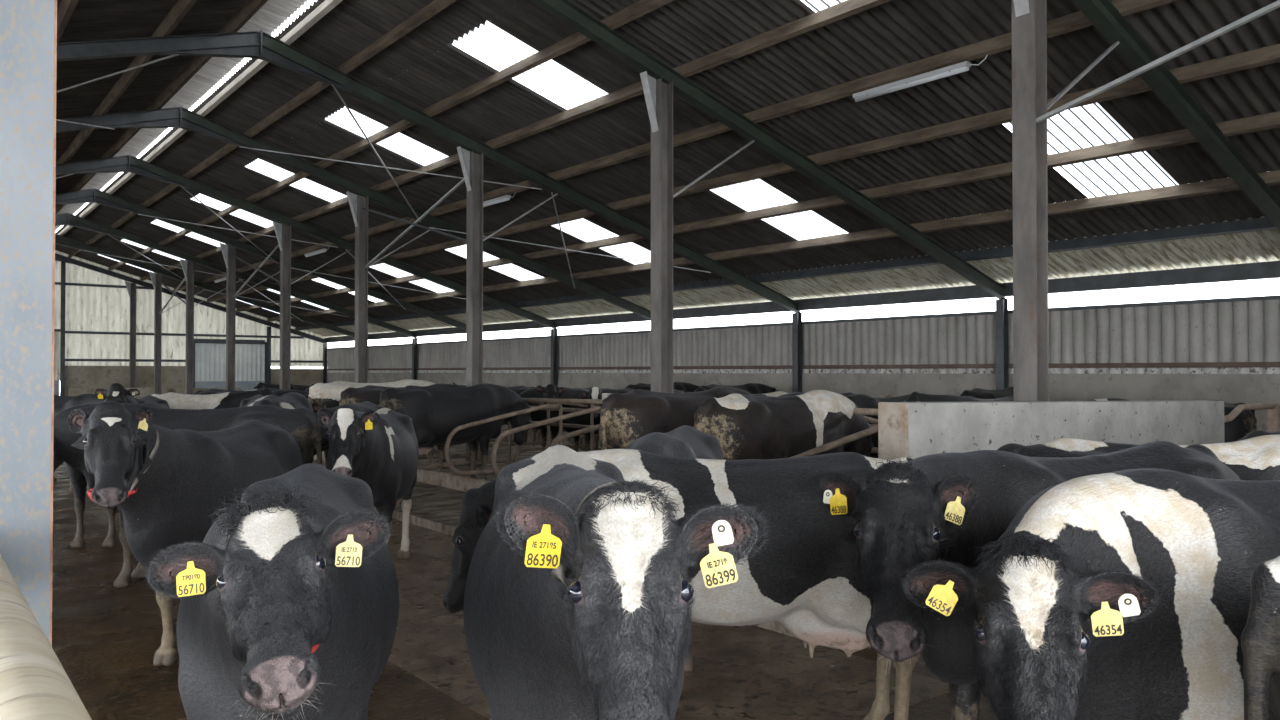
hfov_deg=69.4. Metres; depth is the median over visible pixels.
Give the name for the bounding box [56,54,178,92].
rod
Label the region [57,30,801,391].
roof frame
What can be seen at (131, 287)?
steel column
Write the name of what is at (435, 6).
timber purlin
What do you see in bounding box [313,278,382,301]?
window
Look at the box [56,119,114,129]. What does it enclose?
rod
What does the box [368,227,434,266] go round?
knee brace
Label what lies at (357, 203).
steel column
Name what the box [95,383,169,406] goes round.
cow
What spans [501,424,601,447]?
floor
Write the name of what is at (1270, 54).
timber purlin
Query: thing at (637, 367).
wall rail
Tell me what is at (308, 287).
ceiling
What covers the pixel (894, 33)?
ceiling
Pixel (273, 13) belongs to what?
ceiling
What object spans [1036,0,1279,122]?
bar
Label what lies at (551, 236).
ceiling
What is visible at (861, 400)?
cow
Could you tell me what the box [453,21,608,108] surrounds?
skylight
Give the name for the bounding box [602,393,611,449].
cow
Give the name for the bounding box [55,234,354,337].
roof frame
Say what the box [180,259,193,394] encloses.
steel column
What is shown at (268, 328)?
post
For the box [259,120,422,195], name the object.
ceiling
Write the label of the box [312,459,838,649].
step
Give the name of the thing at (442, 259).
ceiling
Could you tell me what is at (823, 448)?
divider
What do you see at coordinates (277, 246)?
bar
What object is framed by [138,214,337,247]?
rod
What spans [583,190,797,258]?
ceiling
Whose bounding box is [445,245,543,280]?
window
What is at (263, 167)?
window
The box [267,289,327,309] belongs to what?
window
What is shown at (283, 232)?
steel column
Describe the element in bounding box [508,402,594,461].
divider
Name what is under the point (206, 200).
window
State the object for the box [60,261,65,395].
post
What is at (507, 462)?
divider
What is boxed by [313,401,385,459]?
cow
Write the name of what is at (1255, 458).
cow
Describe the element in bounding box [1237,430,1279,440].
cow
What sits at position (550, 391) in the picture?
cow
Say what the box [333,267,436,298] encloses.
ceiling
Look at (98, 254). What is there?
window
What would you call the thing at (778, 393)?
cow
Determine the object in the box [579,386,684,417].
cow
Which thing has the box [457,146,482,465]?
steel column
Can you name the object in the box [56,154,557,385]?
roof frame
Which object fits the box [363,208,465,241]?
bar
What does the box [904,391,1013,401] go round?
cow
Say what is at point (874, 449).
rail
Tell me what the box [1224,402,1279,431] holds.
divider
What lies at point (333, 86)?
rod
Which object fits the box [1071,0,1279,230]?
roof frame
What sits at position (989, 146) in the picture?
ceiling
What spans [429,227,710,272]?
rod
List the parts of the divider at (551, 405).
post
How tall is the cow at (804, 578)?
1.432 m
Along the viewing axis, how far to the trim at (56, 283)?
38.02 m
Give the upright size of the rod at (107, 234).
1.109 m
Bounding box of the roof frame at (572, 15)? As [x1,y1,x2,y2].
[529,0,1008,389]
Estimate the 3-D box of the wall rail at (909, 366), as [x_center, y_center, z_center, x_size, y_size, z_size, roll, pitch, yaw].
[5.001,0.132,18.344,0.090,0.080,4.600,1,-1,-39]
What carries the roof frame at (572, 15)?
on the floor at (106, 638)
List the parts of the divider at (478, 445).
post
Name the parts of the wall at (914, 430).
panel, panel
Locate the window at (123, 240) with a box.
[121,239,183,260]
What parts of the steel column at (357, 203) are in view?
post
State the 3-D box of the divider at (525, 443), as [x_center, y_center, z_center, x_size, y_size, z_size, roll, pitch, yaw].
[-2.272,1.341,17.248,1.830,1.363,0.081,1,-1,-39]
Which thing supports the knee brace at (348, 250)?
attached to the steel column at (283, 232)
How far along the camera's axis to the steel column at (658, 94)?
11.49 m
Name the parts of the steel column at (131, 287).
post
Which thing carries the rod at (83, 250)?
attached to the roof frame at (60, 240)
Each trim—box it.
[54,282,327,362]
[327,295,1279,348]
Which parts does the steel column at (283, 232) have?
post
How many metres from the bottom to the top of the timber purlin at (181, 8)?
0.165 m
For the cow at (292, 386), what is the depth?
25.95 m
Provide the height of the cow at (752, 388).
1.442 m
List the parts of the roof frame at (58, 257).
wall post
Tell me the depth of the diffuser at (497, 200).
17.78 m
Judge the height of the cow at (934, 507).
1.550 m
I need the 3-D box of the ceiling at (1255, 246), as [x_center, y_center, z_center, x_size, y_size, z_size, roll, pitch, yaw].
[0.207,-1.441,23.750,1.930,0.617,48.400,1,-1,-39]
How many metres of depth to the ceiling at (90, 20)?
13.62 m
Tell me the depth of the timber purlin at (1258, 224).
16.20 m
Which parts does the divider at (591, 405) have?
post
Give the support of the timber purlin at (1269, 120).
on the roof frame
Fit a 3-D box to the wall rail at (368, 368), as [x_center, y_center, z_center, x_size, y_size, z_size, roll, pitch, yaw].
[-9.991,0.374,37.083,0.090,0.080,4.600,1,-1,-39]
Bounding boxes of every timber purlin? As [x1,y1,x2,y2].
[55,0,267,214]
[56,0,196,175]
[57,0,78,43]
[58,0,342,235]
[68,0,456,257]
[108,0,673,270]
[140,0,891,280]
[173,0,1177,290]
[207,44,1279,301]
[236,111,1279,311]
[267,170,1279,321]
[295,217,1276,330]
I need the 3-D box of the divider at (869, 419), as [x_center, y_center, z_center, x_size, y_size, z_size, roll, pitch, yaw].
[2.863,1.258,10.830,1.830,1.363,0.081,1,-1,-39]
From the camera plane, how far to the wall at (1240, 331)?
17.95 m
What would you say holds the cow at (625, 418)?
on the floor at (502, 451)
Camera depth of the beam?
17.65 m
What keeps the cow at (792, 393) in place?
on the floor at (502, 451)
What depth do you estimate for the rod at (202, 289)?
34.14 m
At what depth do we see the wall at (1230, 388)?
17.54 m
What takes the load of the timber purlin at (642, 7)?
on the roof frame
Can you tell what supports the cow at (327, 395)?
on the floor at (502, 451)
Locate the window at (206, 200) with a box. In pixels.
[191,193,272,227]
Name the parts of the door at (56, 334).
panel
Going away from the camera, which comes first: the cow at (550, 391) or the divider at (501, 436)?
the divider at (501, 436)
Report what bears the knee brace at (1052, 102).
attached to the steel column at (1029, 17)
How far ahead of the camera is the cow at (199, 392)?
18.85 m
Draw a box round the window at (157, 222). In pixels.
[151,219,223,246]
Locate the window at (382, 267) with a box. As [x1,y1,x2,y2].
[370,263,453,292]
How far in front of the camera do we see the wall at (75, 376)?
37.36 m
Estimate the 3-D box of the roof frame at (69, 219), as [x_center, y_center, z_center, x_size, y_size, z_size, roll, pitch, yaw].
[-17.398,-1.157,28.104,22.894,6.640,0.170,1,-1,-39]
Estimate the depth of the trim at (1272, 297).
17.85 m
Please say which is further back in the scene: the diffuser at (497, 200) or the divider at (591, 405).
the diffuser at (497, 200)
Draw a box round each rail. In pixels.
[0,554,91,719]
[326,369,353,370]
[368,368,411,369]
[417,368,465,369]
[483,367,550,369]
[523,398,877,414]
[530,421,877,452]
[531,406,877,426]
[557,366,650,369]
[673,365,791,368]
[802,364,995,368]
[1009,362,1279,367]
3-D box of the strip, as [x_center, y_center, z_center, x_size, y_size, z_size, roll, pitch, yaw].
[-7.516,1.999,15.093,2.350,0.012,27.000,1,-1,-39]
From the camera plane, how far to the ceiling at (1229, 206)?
15.88 m
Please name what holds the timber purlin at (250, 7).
on the roof frame
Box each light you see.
[214,277,225,282]
[304,247,328,256]
[483,192,515,206]
[853,55,987,101]
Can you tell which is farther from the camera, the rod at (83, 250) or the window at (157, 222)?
the rod at (83, 250)
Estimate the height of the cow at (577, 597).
1.589 m
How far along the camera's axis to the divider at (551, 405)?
12.49 m
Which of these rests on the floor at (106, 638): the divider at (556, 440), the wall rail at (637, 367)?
the divider at (556, 440)
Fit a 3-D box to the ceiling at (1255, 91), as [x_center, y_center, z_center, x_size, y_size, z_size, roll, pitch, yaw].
[9.355,-2.651,6.942,2.400,0.755,10.700,1,-1,-39]
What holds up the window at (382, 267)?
attached to the ceiling at (1229, 206)
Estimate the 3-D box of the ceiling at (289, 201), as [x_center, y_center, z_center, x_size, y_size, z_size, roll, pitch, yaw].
[-8.988,-3.879,22.156,1.980,0.632,3.750,1,-1,-39]
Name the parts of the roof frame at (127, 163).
apex plate, wall post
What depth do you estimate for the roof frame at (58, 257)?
39.21 m
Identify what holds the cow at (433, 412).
on the floor at (502, 451)
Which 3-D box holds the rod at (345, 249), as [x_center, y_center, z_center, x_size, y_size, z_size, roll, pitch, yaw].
[-7.559,-2.237,26.768,0.026,1.139,6.125,0,-1,0]
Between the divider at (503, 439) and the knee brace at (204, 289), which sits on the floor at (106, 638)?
the divider at (503, 439)
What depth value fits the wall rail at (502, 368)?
29.25 m
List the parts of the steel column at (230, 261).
post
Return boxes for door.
[54,332,59,395]
[194,341,266,390]
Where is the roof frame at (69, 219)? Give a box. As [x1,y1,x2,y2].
[55,212,416,379]
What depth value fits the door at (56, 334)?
36.03 m
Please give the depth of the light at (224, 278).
33.00 m
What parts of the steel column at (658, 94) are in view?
post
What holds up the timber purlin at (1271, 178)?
on the roof frame
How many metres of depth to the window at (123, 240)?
31.72 m
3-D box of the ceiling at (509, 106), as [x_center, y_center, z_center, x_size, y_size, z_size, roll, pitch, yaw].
[-2.991,-3.976,14.660,1.980,0.632,3.750,1,-1,-39]
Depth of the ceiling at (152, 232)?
29.25 m
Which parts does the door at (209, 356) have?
panel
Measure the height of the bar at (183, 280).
1.230 m
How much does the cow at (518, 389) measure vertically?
1.490 m
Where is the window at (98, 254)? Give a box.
[98,254,151,271]
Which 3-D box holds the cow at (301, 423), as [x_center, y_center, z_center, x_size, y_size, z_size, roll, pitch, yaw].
[-3.999,1.136,7.970,2.476,1.532,0.777,0,-1,-6]
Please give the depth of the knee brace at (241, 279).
30.69 m
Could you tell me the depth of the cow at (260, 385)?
27.80 m
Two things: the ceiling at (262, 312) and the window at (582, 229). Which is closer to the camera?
the window at (582, 229)
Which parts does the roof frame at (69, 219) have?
wall post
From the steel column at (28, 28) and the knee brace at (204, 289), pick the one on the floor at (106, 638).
the steel column at (28, 28)
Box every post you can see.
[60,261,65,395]
[267,327,270,383]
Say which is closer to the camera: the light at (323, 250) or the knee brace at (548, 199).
the knee brace at (548, 199)
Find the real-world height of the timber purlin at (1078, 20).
0.165 m
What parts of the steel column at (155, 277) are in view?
post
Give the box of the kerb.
[314,451,489,491]
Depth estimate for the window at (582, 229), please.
19.42 m
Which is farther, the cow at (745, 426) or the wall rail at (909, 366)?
the wall rail at (909, 366)
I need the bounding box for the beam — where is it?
[324,261,1279,342]
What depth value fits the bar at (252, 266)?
24.59 m
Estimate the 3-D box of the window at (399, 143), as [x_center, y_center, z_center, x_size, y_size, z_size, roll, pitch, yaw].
[-4.490,-3.964,16.534,2.080,0.662,1.050,1,-1,-39]
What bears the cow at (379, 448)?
on the strip
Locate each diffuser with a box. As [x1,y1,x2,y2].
[305,250,325,256]
[483,198,509,206]
[855,66,968,101]
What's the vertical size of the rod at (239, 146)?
1.109 m
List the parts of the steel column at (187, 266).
post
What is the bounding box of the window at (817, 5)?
[803,0,845,11]
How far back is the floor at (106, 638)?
5.98 m
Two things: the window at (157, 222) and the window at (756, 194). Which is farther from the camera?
the window at (157, 222)
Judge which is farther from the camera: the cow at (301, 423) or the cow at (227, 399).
the cow at (227, 399)
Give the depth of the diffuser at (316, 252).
25.50 m
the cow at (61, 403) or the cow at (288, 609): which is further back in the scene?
the cow at (61, 403)
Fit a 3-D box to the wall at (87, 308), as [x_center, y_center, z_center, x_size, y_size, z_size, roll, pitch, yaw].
[-23.414,-1.855,35.633,22.880,5.330,0.040,1,-1,-39]
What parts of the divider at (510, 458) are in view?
post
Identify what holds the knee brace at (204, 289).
attached to the steel column at (155, 277)
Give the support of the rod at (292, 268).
attached to the roof frame at (127, 163)
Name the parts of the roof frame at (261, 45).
apex plate, wall post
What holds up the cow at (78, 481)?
on the floor at (106, 638)
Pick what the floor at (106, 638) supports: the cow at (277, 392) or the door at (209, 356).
the cow at (277, 392)
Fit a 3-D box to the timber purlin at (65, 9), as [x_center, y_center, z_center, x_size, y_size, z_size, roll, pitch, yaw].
[-10.300,-3.963,15.248,0.114,0.165,48.200,1,-1,-39]
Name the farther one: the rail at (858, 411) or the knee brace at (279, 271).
the knee brace at (279, 271)
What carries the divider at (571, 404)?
on the floor at (106, 638)
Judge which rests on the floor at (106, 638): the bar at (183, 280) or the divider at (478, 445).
the divider at (478, 445)
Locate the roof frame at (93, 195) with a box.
[55,188,465,329]
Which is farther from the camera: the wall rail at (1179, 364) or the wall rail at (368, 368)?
the wall rail at (368, 368)
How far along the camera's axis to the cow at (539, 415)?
16.68 m
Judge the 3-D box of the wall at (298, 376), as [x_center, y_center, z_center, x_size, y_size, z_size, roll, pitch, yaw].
[-15.582,1.367,41.922,2.740,1.950,0.240,1,-1,-39]
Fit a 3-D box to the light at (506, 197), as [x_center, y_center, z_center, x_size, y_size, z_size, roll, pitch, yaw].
[-2.871,-3.082,17.924,0.098,0.157,1.745,1,-1,-39]
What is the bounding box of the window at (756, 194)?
[711,179,847,239]
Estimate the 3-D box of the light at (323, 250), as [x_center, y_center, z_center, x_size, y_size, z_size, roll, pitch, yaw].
[-8.886,-2.985,25.444,0.098,0.157,1.745,1,-1,-39]
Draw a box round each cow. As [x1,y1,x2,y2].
[53,393,106,490]
[53,402,169,547]
[53,403,321,587]
[67,401,302,665]
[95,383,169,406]
[142,463,398,719]
[152,388,278,408]
[194,388,282,394]
[211,390,308,398]
[240,394,275,406]
[247,392,322,462]
[253,382,279,389]
[290,383,309,390]
[308,379,434,461]
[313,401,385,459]
[316,406,418,558]
[339,383,464,471]
[378,383,530,479]
[442,449,919,719]
[450,383,538,445]
[463,445,770,719]
[507,387,598,451]
[536,384,640,451]
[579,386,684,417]
[599,386,752,449]
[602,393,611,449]
[626,382,700,391]
[626,425,723,671]
[684,387,786,396]
[694,390,877,459]
[701,383,776,393]
[778,392,869,456]
[817,441,1239,719]
[845,394,909,457]
[899,468,1279,719]
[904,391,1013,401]
[959,386,1013,398]
[997,435,1279,480]
[1085,398,1256,442]
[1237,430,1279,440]
[1241,556,1279,719]
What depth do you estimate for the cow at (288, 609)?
2.26 m
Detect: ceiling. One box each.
[55,0,247,205]
[55,0,307,230]
[55,0,521,259]
[88,255,148,276]
[106,241,179,268]
[132,223,216,255]
[147,0,1279,298]
[166,199,264,239]
[201,167,330,222]
[215,299,279,317]
[242,290,324,313]
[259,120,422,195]
[278,177,1279,326]
[291,279,374,306]
[306,216,1279,336]
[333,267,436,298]
[347,43,566,155]
[399,250,519,286]
[483,226,633,277]
[490,0,815,92]
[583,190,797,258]
[760,124,1087,232]
[1098,62,1279,184]
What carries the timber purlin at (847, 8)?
on the roof frame
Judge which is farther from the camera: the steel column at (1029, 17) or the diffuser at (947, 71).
the diffuser at (947, 71)
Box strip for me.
[60,463,948,719]
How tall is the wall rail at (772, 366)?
0.080 m
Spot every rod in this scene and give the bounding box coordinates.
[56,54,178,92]
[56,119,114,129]
[83,250,222,275]
[107,234,196,286]
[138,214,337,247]
[179,185,277,263]
[202,289,347,316]
[239,146,541,189]
[239,279,303,321]
[292,268,464,298]
[331,84,420,222]
[345,249,404,308]
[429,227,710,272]
[551,192,574,288]
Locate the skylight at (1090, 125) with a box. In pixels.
[1004,103,1178,197]
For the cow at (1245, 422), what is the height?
1.473 m
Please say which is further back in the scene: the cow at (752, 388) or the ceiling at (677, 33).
the cow at (752, 388)
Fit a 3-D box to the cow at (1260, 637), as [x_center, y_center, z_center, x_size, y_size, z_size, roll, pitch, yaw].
[2.577,1.088,1.875,2.537,1.474,0.763,0,-1,8]
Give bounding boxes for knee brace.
[162,289,205,312]
[194,279,241,305]
[236,271,279,296]
[291,250,349,283]
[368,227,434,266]
[483,194,557,240]
[673,140,754,197]
[1047,41,1118,109]
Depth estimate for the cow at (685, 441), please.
5.60 m
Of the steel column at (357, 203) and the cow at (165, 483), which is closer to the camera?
the cow at (165, 483)
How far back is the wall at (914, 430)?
6.97 m
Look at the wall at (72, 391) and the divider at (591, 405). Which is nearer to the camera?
the divider at (591, 405)
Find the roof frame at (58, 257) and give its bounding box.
[55,253,326,383]
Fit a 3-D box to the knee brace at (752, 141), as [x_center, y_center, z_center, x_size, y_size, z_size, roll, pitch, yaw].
[0.945,-2.485,12.059,1.533,1.001,0.035,1,-1,-39]
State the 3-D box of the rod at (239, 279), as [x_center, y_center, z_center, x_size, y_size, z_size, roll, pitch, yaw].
[-13.556,-2.140,34.264,0.026,1.139,6.125,0,-1,0]
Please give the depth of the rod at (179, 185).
23.62 m
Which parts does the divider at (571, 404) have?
post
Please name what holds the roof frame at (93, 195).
on the floor at (106, 638)
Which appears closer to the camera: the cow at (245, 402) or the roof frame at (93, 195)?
the cow at (245, 402)
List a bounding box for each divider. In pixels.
[418,441,480,465]
[418,443,518,467]
[444,403,561,474]
[449,438,513,448]
[488,430,558,447]
[491,406,600,475]
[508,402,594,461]
[547,403,588,447]
[548,424,599,447]
[590,404,601,450]
[790,425,877,457]
[864,416,877,423]
[1224,402,1279,431]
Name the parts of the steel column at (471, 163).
post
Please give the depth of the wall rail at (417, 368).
33.51 m
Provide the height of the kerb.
0.300 m
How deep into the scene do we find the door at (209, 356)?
39.93 m
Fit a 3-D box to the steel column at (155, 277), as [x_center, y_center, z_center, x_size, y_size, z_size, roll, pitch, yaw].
[-17.775,-0.501,33.941,0.466,5.479,0.320,1,-1,-39]
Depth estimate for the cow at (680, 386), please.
21.46 m
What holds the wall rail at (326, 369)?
attached to the wall at (1240, 331)
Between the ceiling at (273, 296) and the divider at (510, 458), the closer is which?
the divider at (510, 458)
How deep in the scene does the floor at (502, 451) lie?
16.65 m
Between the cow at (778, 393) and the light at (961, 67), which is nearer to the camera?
the light at (961, 67)
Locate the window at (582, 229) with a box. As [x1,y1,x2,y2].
[551,218,650,263]
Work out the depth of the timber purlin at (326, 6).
15.41 m
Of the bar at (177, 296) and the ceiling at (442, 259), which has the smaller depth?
the ceiling at (442, 259)
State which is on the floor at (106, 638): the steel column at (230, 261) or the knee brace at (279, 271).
the steel column at (230, 261)
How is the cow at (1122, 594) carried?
on the floor at (106, 638)
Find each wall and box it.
[54,250,326,380]
[65,366,185,395]
[69,388,240,398]
[271,369,322,384]
[327,299,1279,373]
[327,373,1279,431]
[878,400,1223,459]
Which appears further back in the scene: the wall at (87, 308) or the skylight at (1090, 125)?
the wall at (87, 308)
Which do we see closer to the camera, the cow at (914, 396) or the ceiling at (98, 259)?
the cow at (914, 396)
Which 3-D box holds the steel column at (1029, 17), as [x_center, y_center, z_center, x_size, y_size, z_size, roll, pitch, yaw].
[3.215,-0.840,7.706,0.466,5.479,0.320,1,-1,-39]
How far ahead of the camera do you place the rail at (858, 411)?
12.59 m
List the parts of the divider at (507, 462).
post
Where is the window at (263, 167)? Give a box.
[245,159,346,202]
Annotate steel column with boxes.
[0,0,56,646]
[125,281,135,387]
[149,271,161,394]
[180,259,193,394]
[219,243,235,389]
[272,221,290,389]
[346,191,367,382]
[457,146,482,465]
[640,71,672,392]
[1012,0,1048,400]
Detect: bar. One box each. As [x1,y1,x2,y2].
[158,280,185,303]
[159,278,184,313]
[231,254,279,282]
[233,244,278,296]
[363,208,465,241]
[365,178,464,267]
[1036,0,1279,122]
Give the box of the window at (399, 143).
[325,106,448,165]
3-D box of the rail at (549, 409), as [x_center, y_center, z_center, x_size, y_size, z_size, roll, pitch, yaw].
[-0.047,0.747,12.888,0.060,0.057,11.800,1,-1,-39]
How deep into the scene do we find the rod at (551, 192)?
18.58 m
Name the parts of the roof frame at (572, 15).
wall post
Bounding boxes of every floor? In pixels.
[52,437,998,719]
[418,441,584,480]
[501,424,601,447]
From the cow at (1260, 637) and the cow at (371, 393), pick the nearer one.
the cow at (1260, 637)
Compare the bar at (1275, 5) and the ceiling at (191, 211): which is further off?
the ceiling at (191, 211)
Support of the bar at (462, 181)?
attached to the steel column at (357, 203)
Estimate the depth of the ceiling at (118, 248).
33.01 m
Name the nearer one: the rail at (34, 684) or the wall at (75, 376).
the rail at (34, 684)
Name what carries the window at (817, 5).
attached to the ceiling at (894, 33)
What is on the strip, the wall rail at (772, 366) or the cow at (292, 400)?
the cow at (292, 400)
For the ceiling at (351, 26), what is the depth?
15.29 m

